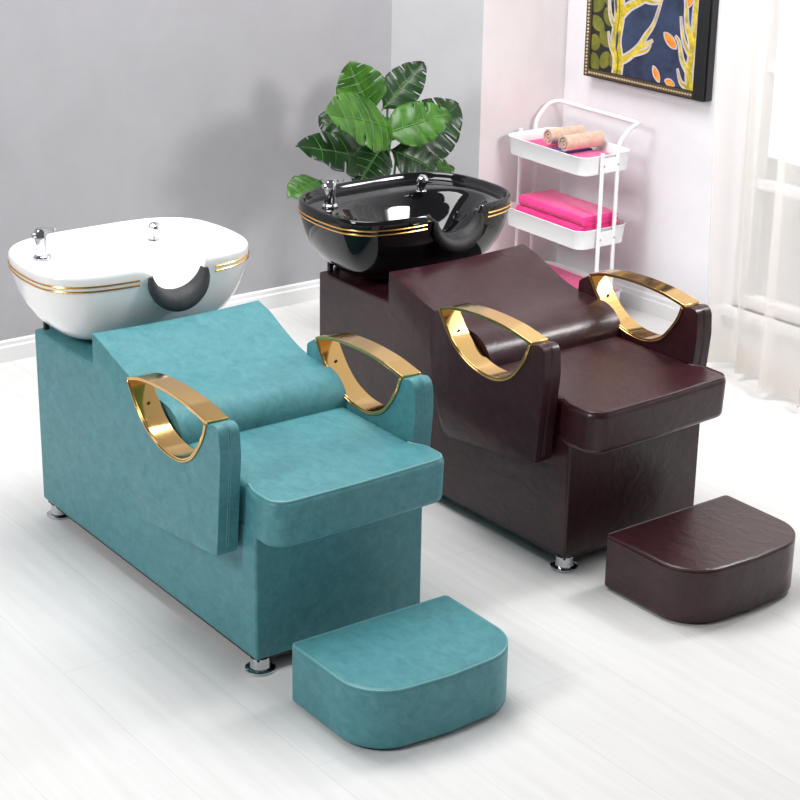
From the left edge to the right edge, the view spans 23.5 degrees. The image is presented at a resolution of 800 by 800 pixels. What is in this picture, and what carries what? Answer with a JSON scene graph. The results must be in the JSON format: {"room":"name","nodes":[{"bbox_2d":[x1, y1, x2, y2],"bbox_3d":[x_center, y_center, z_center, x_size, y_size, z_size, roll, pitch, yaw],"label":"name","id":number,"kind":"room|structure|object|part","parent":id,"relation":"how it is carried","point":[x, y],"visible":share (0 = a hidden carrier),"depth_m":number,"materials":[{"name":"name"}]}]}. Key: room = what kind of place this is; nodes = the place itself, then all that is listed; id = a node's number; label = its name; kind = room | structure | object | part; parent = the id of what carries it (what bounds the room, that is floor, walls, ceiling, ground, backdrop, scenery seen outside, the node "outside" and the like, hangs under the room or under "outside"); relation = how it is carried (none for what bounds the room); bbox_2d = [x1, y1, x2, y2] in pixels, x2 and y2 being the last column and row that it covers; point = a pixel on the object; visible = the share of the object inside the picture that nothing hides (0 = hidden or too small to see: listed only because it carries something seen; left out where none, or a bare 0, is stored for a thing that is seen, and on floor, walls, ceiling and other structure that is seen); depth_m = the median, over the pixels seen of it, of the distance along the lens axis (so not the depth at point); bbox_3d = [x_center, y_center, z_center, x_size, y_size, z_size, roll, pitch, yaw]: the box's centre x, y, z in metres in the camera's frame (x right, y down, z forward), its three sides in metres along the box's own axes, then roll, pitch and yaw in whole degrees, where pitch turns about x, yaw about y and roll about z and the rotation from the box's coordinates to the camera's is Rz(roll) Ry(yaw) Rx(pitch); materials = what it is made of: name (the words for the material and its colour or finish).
{"room":"salon","nodes":[
{"label":"salon","id":0,"kind":"room"},
{"bbox_2d":[0,0,391,340],"bbox_3d":[-3.542,-1.088,6.469,8.540,2.900,0.120,-14,25,-33],"label":"wall","id":1,"kind":"structure","parent":0,"point":[112,111],"depth_m":8.29,"materials":[{"name":"grey paint"}]},
{"bbox_2d":[0,279,319,363],"bbox_3d":[-3.525,0.241,6.922,8.540,0.095,0.016,-14,25,-33],"label":"baseboard","id":2,"kind":"structure","parent":1,"relation":"attached to","point":[18,348],"depth_m":8.86,"materials":[{"name":"white"}]},
{"bbox_2d":[0,157,799,799],"bbox_3d":[0.203,1.168,4.878,12.000,0.050,13.000,-14,25,-33],"label":"floor","id":3,"kind":"structure","parent":0,"point":[111,688],"depth_m":5.73,"materials":[{"name":"white wood"}]},
{"bbox_2d":[7,217,443,675],"bbox_3d":[-0.592,0.056,6.216,0.801,1.040,1.709,-14,25,-33],"label":"chair","id":4,"kind":"object","parent":3,"relation":"on","point":[249,475],"visible":0.98,"depth_m":5.93,"materials":[{"name":"teal leather"}]},
{"bbox_2d":[7,217,248,339],"bbox_3d":[-0.915,-0.430,6.519,0.797,0.361,0.582,-14,25,-33],"label":"basin","id":5,"kind":"object","parent":4,"relation":"in","point":[82,283],"depth_m":6.44,"materials":[{"name":"white ceramic"}]},
{"bbox_3d":[-0.656,0.058,5.662,0.082,0.208,0.479,-14,25,-33],"label":"gold trim","id":6,"kind":"part","parent":4,"relation":"part of","materials":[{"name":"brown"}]},
{"bbox_3d":[-0.655,0.199,5.712,0.069,0.457,0.599,-14,25,-33],"label":"armrest","id":7,"kind":"part","parent":4,"relation":"part of","materials":[{"name":"teal leather"}]},
{"bbox_3d":[-0.566,-0.043,6.152,0.622,0.311,0.577,-14,25,-33],"label":"backrest","id":8,"kind":"part","parent":4,"relation":"part of","materials":[{"name":"teal leather"}]},
{"bbox_3d":[-0.261,0.220,5.781,0.628,0.148,0.566,-14,25,-33],"label":"seat","id":9,"kind":"part","parent":4,"relation":"part of","materials":[{"name":"teal leather"}]},
{"bbox_3d":[-0.104,-0.076,6.034,0.082,0.208,0.479,-14,25,-33],"label":"gold trim","id":10,"kind":"part","parent":4,"relation":"part of","materials":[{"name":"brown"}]},
{"bbox_3d":[-0.103,0.065,6.083,0.069,0.457,0.599,-14,25,-33],"label":"armrest","id":11,"kind":"part","parent":4,"relation":"part of","materials":[{"name":"teal leather"}]},
{"bbox_2d":[287,61,462,198],"bbox_3d":[-0.109,-0.863,8.375,0.957,1.219,0.428,-14,25,-33],"label":"potted plant","id":12,"kind":"object","parent":3,"relation":"on","point":[354,119],"visible":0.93,"depth_m":8.21,"materials":[{"name":"green plant"}]},
{"bbox_2d":[292,595,507,749],"bbox_3d":[0.029,0.790,5.510,0.556,0.197,0.404,-14,25,-33],"label":"footstool","id":13,"kind":"object","parent":3,"relation":"on","point":[435,667],"visible":1,"depth_m":5.39,"materials":[{"name":"teal leather"}]},
{"bbox_3d":[0.027,0.875,5.544,0.526,0.013,0.371,-14,25,-33],"label":"board","id":14,"kind":"part","parent":13,"relation":"part of","materials":[{"name":"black leather"}]},
{"bbox_2d":[298,171,725,572],"bbox_3d":[0.355,-0.188,6.891,0.801,1.040,1.709,-14,26,-34],"label":"chair","id":15,"kind":"object","parent":3,"relation":"on","point":[564,422],"visible":0.98,"depth_m":6.57,"materials":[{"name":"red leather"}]},
{"bbox_2d":[298,171,511,278],"bbox_3d":[0.020,-0.672,7.188,0.798,0.361,0.582,-14,25,-33],"label":"basin","id":16,"kind":"object","parent":15,"relation":"in","point":[370,228],"depth_m":7.08,"materials":[{"name":"black ceramic"}]},
{"bbox_3d":[0.303,-0.185,6.336,0.082,0.208,0.479,-14,26,-34],"label":"gold trim","id":17,"kind":"part","parent":15,"relation":"part of","materials":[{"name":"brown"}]},
{"bbox_3d":[0.304,-0.044,6.386,0.069,0.457,0.599,-14,26,-34],"label":"armrest","id":18,"kind":"part","parent":15,"relation":"part of","materials":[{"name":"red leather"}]},
{"bbox_3d":[0.381,-0.287,6.828,0.622,0.311,0.577,-14,26,-34],"label":"backrest","id":19,"kind":"part","parent":15,"relation":"part of","materials":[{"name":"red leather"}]},
{"bbox_3d":[0.697,-0.026,6.463,0.628,0.148,0.566,-14,26,-34],"label":"seat","id":20,"kind":"part","parent":15,"relation":"part of","materials":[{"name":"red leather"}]},
{"bbox_3d":[0.846,-0.324,6.720,0.082,0.208,0.479,-14,26,-34],"label":"gold trim","id":21,"kind":"part","parent":15,"relation":"part of","materials":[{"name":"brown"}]},
{"bbox_3d":[0.847,-0.183,6.770,0.069,0.457,0.599,-14,26,-34],"label":"armrest","id":22,"kind":"part","parent":15,"relation":"part of","materials":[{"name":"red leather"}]},
{"bbox_2d":[507,99,640,299],"bbox_3d":[0.771,-0.863,8.834,0.339,0.916,0.598,-14,25,-33],"label":"trolley","id":23,"kind":"object","parent":3,"relation":"on","point":[616,161],"visible":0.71,"depth_m":8.65,"materials":[{"name":"white metal"}]},
{"bbox_3d":[0.591,-0.916,9.053,0.220,0.749,0.019,-14,25,-33],"label":"post","id":24,"kind":"part","parent":23,"relation":"part of","materials":[{"name":"white metal"}]},
{"bbox_2d":[528,138,558,148],"bbox_3d":[0.683,-1.158,8.834,0.244,0.048,0.178,-14,25,-33],"label":"towel","id":25,"kind":"object","parent":23,"relation":"on","point":[541,142],"visible":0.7,"depth_m":8.81,"materials":[{"name":"pink fabric"}]},
{"bbox_2d":[543,125,586,144],"bbox_3d":[0.751,-1.211,8.767,0.193,0.069,0.076,-11,24,-29],"label":"rolled towel","id":26,"kind":"object","parent":25,"relation":"on","point":[551,136],"visible":0.72,"depth_m":8.73,"materials":[{"name":"beige fabric"}]},
{"bbox_2d":[507,202,625,249],"bbox_3d":[0.757,-0.813,8.844,0.307,0.092,0.562,-14,25,-33],"label":"tray","id":27,"kind":"object","parent":23,"relation":"on","point":[577,240],"depth_m":8.67,"materials":[{"name":"white"}]},
{"bbox_2d":[508,127,629,176],"bbox_3d":[0.763,-1.127,8.723,0.307,0.089,0.562,-14,25,-33],"label":"tray","id":28,"kind":"object","parent":23,"relation":"on","point":[616,161],"depth_m":8.58,"materials":[{"name":"white"}]},
{"bbox_2d":[553,148,592,153],"bbox_3d":[0.755,-1.112,8.714,0.234,0.051,0.100,-14,25,-33],"label":"cloth","id":29,"kind":"object","parent":23,"relation":"on","point":[557,149],"visible":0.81,"depth_m":8.69,"materials":[{"name":"blue fabric"}]},
{"bbox_2d":[547,263,614,291],"bbox_3d":[0.743,-0.527,8.953,0.254,0.076,0.488,-14,25,-33],"label":"towel","id":30,"kind":"object","parent":23,"relation":"on","point":[572,279],"visible":0.14,"depth_m":8.99,"materials":[{"name":"pink fabric"}]},
{"bbox_2d":[545,261,621,299],"bbox_3d":[0.752,-0.522,8.956,0.307,0.082,0.562,-14,25,-33],"label":"tray","id":31,"kind":"object","parent":23,"relation":"on","point":[617,289],"depth_m":9.08,"materials":[{"name":"white"}]},
{"bbox_3d":[0.854,-1.245,8.746,0.150,0.137,0.592,-14,25,-33],"label":"handle","id":32,"kind":"part","parent":23,"relation":"part of","materials":[{"name":"white"}]},
{"bbox_2d":[570,149,609,157],"bbox_3d":[0.851,-1.069,8.609,0.248,0.048,0.179,-14,25,-33],"label":"towel","id":33,"kind":"object","parent":23,"relation":"on","point":[592,153],"visible":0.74,"depth_m":8.64,"materials":[{"name":"pink fabric"}]},
{"bbox_2d":[558,130,604,150],"bbox_3d":[0.815,-1.168,8.659,0.213,0.069,0.076,-13,25,-32],"label":"rolled towel","id":34,"kind":"object","parent":33,"relation":"on","point":[592,138],"visible":1,"depth_m":8.63,"materials":[{"name":"beige fabric"}]},
{"bbox_3d":[0.924,-0.744,8.621,0.220,0.749,0.019,-14,25,-33],"label":"post","id":35,"kind":"part","parent":23,"relation":"part of","materials":[{"name":"white metal"}]},
{"bbox_3d":[0.759,-0.794,8.828,0.217,0.047,0.466,-14,25,-33],"label":"towel","id":36,"kind":"object","parent":23,"relation":"in","visible":0},
{"bbox_2d":[516,204,616,230],"bbox_3d":[0.762,-0.839,8.814,0.223,0.046,0.466,-14,25,-33],"label":"towel","id":37,"kind":"object","parent":36,"relation":"on","point":[528,210],"visible":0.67,"depth_m":8.71,"materials":[{"name":"pink fabric"}]},
{"bbox_2d":[518,189,617,226],"bbox_3d":[0.767,-0.880,8.792,0.216,0.046,0.457,-14,25,-33],"label":"towel","id":38,"kind":"object","parent":37,"relation":"on","point":[581,212],"visible":0.97,"depth_m":8.74,"materials":[{"name":"pink fabric"}]},
{"bbox_2d":[605,495,794,623],"bbox_3d":[1.003,0.526,6.237,0.552,0.197,0.404,-14,26,-34],"label":"footstool","id":39,"kind":"object","parent":3,"relation":"on","point":[722,557],"visible":1,"depth_m":6.12,"materials":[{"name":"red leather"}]},
{"bbox_3d":[1.001,0.612,6.271,0.522,0.013,0.371,-14,26,-34],"label":"board","id":40,"kind":"part","parent":39,"relation":"part of","materials":[{"name":"black leather"}]},
{"bbox_2d":[390,0,483,177],"bbox_3d":[0.160,-1.897,8.733,0.280,2.900,0.520,-14,25,-33],"label":"wall","id":41,"kind":"structure","parent":0,"point":[446,35],"depth_m":8.78,"materials":[{"name":"grey paint"}]},
{"bbox_2d":[478,0,567,261],"bbox_3d":[0.520,-1.914,8.792,0.496,2.900,0.200,-14,25,-33],"label":"wall column","id":42,"kind":"structure","parent":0,"point":[524,48],"depth_m":8.88,"materials":[{"name":"white paint"}]},
{"bbox_2d":[556,0,799,327],"bbox_3d":[2.657,-1.158,6.923,0.160,2.900,5.600,-16,27,-38],"label":"wall","id":43,"kind":"structure","parent":0,"point":[682,185],"depth_m":8.63,"materials":[{"name":"white paint"}]},
{"bbox_2d":[583,0,718,101],"bbox_3d":[1.102,-1.839,8.428,0.065,0.950,0.728,-16,27,-38],"label":"framed painting","id":44,"kind":"object","parent":43,"relation":"attached to","point":[662,46],"visible":1,"depth_m":8.47,"materials":[{"name":"black"}]},
{"bbox_2d":[558,263,799,364],"bbox_3d":[2.542,0.159,7.401,0.016,0.095,5.520,-16,27,-38],"label":"baseboard","id":45,"kind":"structure","parent":43,"relation":"attached to","point":[654,305],"depth_m":8.61,"materials":[{"name":"white"}]},
{"bbox_2d":[714,0,799,347],"bbox_3d":[2.121,-1.138,7.500,0.160,2.270,2.000,-16,27,-38],"label":"window","id":46,"kind":"structure","parent":43,"relation":"in","point":[757,183],"depth_m":8.32,"materials":[{"name":"white"}]},
{"bbox_3d":[2.077,-0.108,7.872,0.090,0.080,2.000,-16,27,-38],"label":"sill","id":47,"kind":"part","parent":46,"relation":"part of","materials":[{"name":"white"}]}
]}

